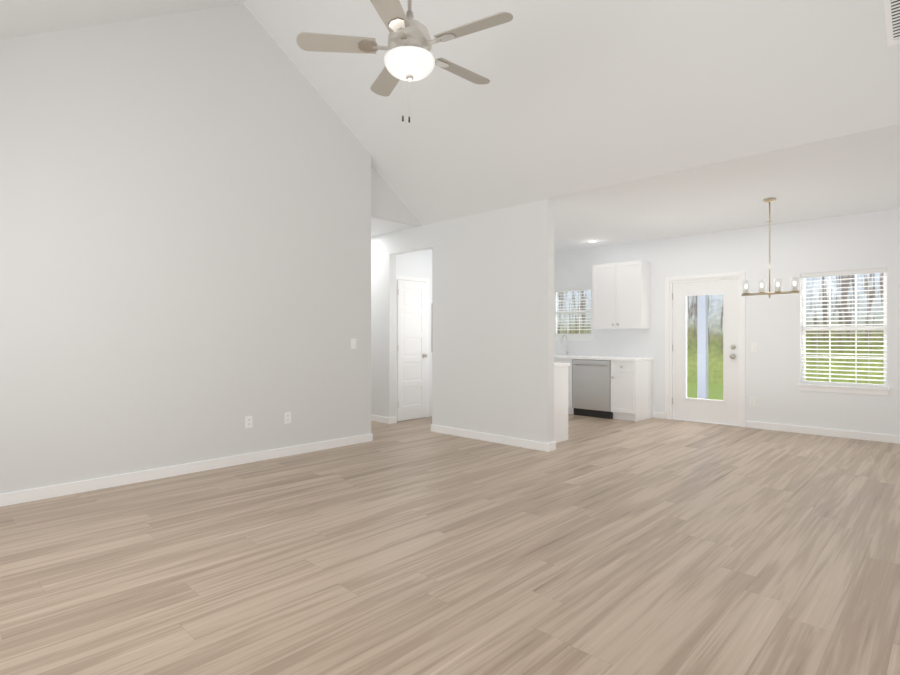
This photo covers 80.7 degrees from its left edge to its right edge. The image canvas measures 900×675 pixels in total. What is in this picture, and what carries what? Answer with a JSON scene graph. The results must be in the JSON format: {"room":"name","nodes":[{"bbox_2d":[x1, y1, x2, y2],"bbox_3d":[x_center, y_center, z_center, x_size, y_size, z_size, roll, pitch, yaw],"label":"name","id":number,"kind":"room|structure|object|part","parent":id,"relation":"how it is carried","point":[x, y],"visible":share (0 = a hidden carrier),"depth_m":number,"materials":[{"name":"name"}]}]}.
{"room":"living room","nodes":[
{"label":"living room","id":0,"kind":"room"},
{"bbox_2d":[0,3,421,493],"bbox_3d":[-2.245,-0.990,4.929,0.240,4.380,5.460,0,0,44],"label":"wall","id":1,"kind":"structure","parent":0,"point":[185,219],"depth_m":4.60,"materials":[{"name":"white paint"}]},
{"bbox_2d":[0,414,899,674],"bbox_3d":[0.056,1.230,4.963,7.820,0.060,8.690,0,0,44],"label":"floor","id":2,"kind":"structure","parent":0,"point":[651,546],"depth_m":2.88,"materials":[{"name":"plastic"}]},
{"bbox_2d":[554,366,567,442],"bbox_3d":[0.678,0.767,6.495,1.400,0.865,0.596,0,0,44],"label":"base cabinet","id":3,"kind":"object","parent":2,"relation":"on","point":[560,373],"visible":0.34,"depth_m":6.11,"materials":[{"name":"white paint"}]},
{"bbox_2d":[554,362,569,366],"bbox_3d":[0.687,0.317,6.501,1.425,0.033,0.616,0,0,44],"label":"countertop","id":4,"kind":"structure","parent":3,"relation":"on","point":[555,363],"depth_m":6.12,"materials":[{"name":"white stone"}]},
{"bbox_2d":[573,359,612,418],"bbox_3d":[2.301,0.770,8.177,0.620,0.860,0.621,0,0,44],"label":"dishwasher","id":5,"kind":"object","parent":2,"relation":"on","point":[591,378],"visible":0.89,"depth_m":7.96,"materials":[{"name":"silver metal"}]},
{"bbox_3d":[2.103,0.415,7.970,0.520,0.022,0.047,0,0,44],"label":"handle","id":6,"kind":"part","parent":5,"relation":"part of","materials":[{"name":"silver metal"}]},
{"bbox_2d":[554,358,652,421],"bbox_3d":[2.009,0.767,8.498,2.255,0.865,0.638,0,0,44],"label":"base cabinet","id":7,"kind":"object","parent":2,"relation":"on","point":[631,381],"visible":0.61,"depth_m":7.69,"materials":[{"name":"white paint"}]},
{"bbox_2d":[554,355,653,360],"bbox_3d":[2.012,0.317,8.501,2.275,0.033,0.628,0,0,44],"label":"countertop","id":8,"kind":"structure","parent":7,"relation":"on","point":[555,356],"depth_m":7.95,"materials":[{"name":"white stone"}]},
{"bbox_2d":[561,335,570,354],"bbox_3d":[1.904,0.127,8.793,0.184,0.345,0.100,0,0,-22],"label":"faucet","id":9,"kind":"object","parent":8,"relation":"on","point":[563,335],"visible":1,"depth_m":8.81,"materials":[{"name":"silver metal"}]},
{"bbox_2d":[0,0,899,224],"bbox_3d":[-0.283,-2.340,3.053,5.670,1.920,5.460,0,0,44],"label":"vaulted ceiling","id":10,"kind":"structure","parent":0,"point":[580,95],"depth_m":4.28,"materials":[{"name":"white paint"}]},
{"bbox_2d":[296,0,512,122],"bbox_3d":[-0.202,-2.167,3.171,1.252,1.813,1.223,0,0,44],"label":"ceiling fan","id":11,"kind":"object","parent":10,"relation":"hanging from","point":[409,57],"visible":1,"depth_m":3.06,"materials":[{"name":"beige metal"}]},
{"bbox_3d":[-0.240,-1.601,3.149,0.304,0.098,0.304,0,0,44],"label":"lamp shade","id":12,"kind":"part","parent":11,"relation":"part of","materials":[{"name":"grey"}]},
{"bbox_3d":[-0.240,-2.297,3.149,0.260,1.552,0.260,0,0,44],"label":"motor","id":13,"kind":"part","parent":11,"relation":"part of","materials":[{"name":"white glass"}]},
{"bbox_2d":[884,0,899,46],"bbox_3d":[2.747,-1.944,2.958,0.500,0.296,0.416,0,0,44],"label":"return air vent","id":14,"kind":"object","parent":10,"relation":"attached to","point":[891,7],"visible":1,"depth_m":3.16,"materials":[{"name":"white metal"}]},
{"bbox_2d":[371,199,553,442],"bbox_3d":[-0.443,-0.130,7.067,4.190,2.660,0.120,0,0,44],"label":"wall","id":15,"kind":"structure","parent":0,"point":[493,271],"depth_m":6.19,"materials":[{"name":"white paint"}]},
{"bbox_2d":[396,249,431,420],"bbox_3d":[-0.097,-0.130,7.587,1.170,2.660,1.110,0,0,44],"label":"doorway","id":16,"kind":"object","parent":15,"relation":"in","point":[419,263],"depth_m":7.90,"materials":[{"name":"white paint"}]},
{"bbox_2d":[371,124,899,252],"bbox_3d":[1.580,-1.520,6.556,7.820,0.120,4.280,0,0,44],"label":"ceiling","id":17,"kind":"structure","parent":0,"point":[856,173],"depth_m":5.49,"materials":[{"name":"white paint"}]},
{"bbox_2d":[742,198,798,297],"bbox_3d":[3.377,-0.936,5.599,0.530,1.043,0.120,0,0,44],"label":"chandelier","id":18,"kind":"object","parent":17,"relation":"hanging from","point":[769,200],"visible":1,"depth_m":5.59,"materials":[{"name":"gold metal"}]},
{"bbox_3d":[3.377,-0.552,5.599,0.530,0.126,0.080,0,0,44],"label":"lamp shade","id":19,"kind":"part","parent":18,"relation":"part of","materials":[{"name":"clear glass"}]},
{"bbox_2d":[554,208,899,435],"bbox_3d":[3.632,-0.130,7.472,6.120,2.660,0.120,0,0,44],"label":"wall","id":20,"kind":"structure","parent":0,"point":[870,240],"depth_m":6.83,"materials":[{"name":"white paint"}]},
{"bbox_2d":[554,287,592,340],"bbox_3d":[2.063,-0.388,8.942,0.800,0.885,0.135,0,0,44],"label":"kitchen window","id":21,"kind":"structure","parent":20,"relation":"in","point":[557,337],"depth_m":8.94,"materials":[{"name":"white paint"}]},
{"bbox_2d":[592,260,650,328],"bbox_3d":[2.610,-0.630,8.117,0.790,1.000,0.358,0,0,44],"label":"upper cabinet","id":22,"kind":"object","parent":20,"relation":"attached to","point":[621,292],"visible":1,"depth_m":7.95,"materials":[{"name":"white paint"}]},
{"bbox_2d":[665,271,745,426],"bbox_3d":[3.602,0.156,7.490,1.066,2.088,0.136,0,0,44],"label":"door frame","id":23,"kind":"structure","parent":20,"relation":"attached to","point":[741,275],"depth_m":7.31,"materials":[{"name":"white paint"}]},
{"bbox_2d":[673,278,737,424],"bbox_3d":[3.575,0.193,7.462,0.880,1.985,0.123,0,0,44],"label":"back door","id":24,"kind":"structure","parent":20,"relation":"in","point":[725,411],"depth_m":7.42,"materials":[{"name":"white paint"}]},
{"bbox_3d":[3.830,0.196,7.187,0.064,0.192,0.078,0,0,44],"label":"handle","id":25,"kind":"part","parent":24,"relation":"part of","materials":[{"name":"silver metal"}]},
{"bbox_2d":[749,397,754,405],"bbox_3d":[4.008,0.850,7.026,0.072,0.116,0.005,0,0,44],"label":"wall outlet","id":26,"kind":"object","parent":20,"relation":"attached to","point":[751,399],"visible":1,"depth_m":7.03,"materials":[{"name":"white plastic"}]},
{"bbox_2d":[751,343,756,351],"bbox_3d":[4.023,0.130,7.012,0.072,0.116,0.005,0,0,44],"label":"wall switch","id":27,"kind":"object","parent":20,"relation":"attached to","point":[752,344],"visible":1,"depth_m":7.01,"materials":[{"name":"white plastic"}]},
{"bbox_2d":[797,268,889,395],"bbox_3d":[4.730,-0.068,6.391,0.900,1.465,0.135,0,0,44],"label":"window","id":28,"kind":"structure","parent":20,"relation":"in","point":[870,389],"depth_m":6.34,"materials":[{"name":"white paint"}]},
{"label":"outside","id":29,"kind":"structure","parent":0,"visible":0},
{"bbox_2d":[557,272,883,384],"bbox_3d":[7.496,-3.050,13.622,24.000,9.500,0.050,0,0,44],"label":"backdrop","id":30,"kind":"structure","parent":29,"point":[715,302],"depth_m":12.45,"materials":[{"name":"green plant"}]},
{"bbox_3d":[-1.543,-0.130,7.392,2.390,2.660,1.170,0,0,44],"label":"wall","id":31,"kind":"structure","parent":0,"visible":0},
{"bbox_2d":[245,416,252,427],"bbox_3d":[-1.929,0.810,5.083,0.005,0.116,0.072,0,0,44],"label":"outlet","id":32,"kind":"object","parent":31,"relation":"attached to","point":[246,417],"visible":1,"depth_m":5.08,"materials":[{"name":"white plastic"}]},
{"bbox_2d":[285,412,290,423],"bbox_3d":[-1.645,0.815,5.380,0.005,0.116,0.072,0,0,44],"label":"outlet","id":33,"kind":"object","parent":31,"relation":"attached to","point":[286,413],"visible":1,"depth_m":5.37,"materials":[{"name":"white plastic"}]},
{"bbox_2d":[351,339,355,348],"bbox_3d":[-1.085,0.070,5.965,0.005,0.116,0.072,0,0,44],"label":"wall switch","id":34,"kind":"object","parent":31,"relation":"attached to","point":[352,340],"visible":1,"depth_m":5.96,"materials":[{"name":"white plastic"}]},
{"bbox_2d":[397,280,427,420],"bbox_3d":[-0.531,0.184,7.722,0.107,2.008,0.555,0,0,44],"label":"closet door","id":35,"kind":"structure","parent":31,"relation":"in","point":[411,299],"depth_m":7.73,"materials":[{"name":"white paint"}]},
{"bbox_2d":[396,275,428,416],"bbox_3d":[-0.567,0.153,7.756,0.018,2.094,0.703,0,0,44],"label":"door frame","id":36,"kind":"structure","parent":31,"relation":"attached to","point":[401,277],"depth_m":7.98,"materials":[{"name":"white paint"}]},
{"bbox_2d":[0,412,899,506],"bbox_3d":[0.013,1.156,5.004,7.700,0.088,8.450,0,0,44],"label":"baseboard","id":37,"kind":"structure","parent":31,"relation":"attached to","point":[23,496],"depth_m":5.34,"materials":[{"name":"white paint"}]},
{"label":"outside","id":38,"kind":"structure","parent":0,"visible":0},
{"bbox_2d":[687,383,722,399],"bbox_3d":[6.777,1.280,12.871,24.000,0.080,12.030,0,0,44],"label":"lawn","id":39,"kind":"structure","parent":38,"point":[715,391],"depth_m":12.17,"materials":[{"name":"green plant"}]},
{"bbox_3d":[4.266,1.222,8.076,4.000,0.035,1.630,0,0,44],"label":"porch","id":40,"kind":"object","parent":39,"relation":"on","visible":0},
{"bbox_2d":[697,295,707,398],"bbox_3d":[4.244,-0.280,8.900,0.130,3.040,0.130,0,0,44],"label":"porch post","id":41,"kind":"object","parent":40,"relation":"on","point":[702,300],"visible":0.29,"depth_m":8.85,"materials":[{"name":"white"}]}
]}

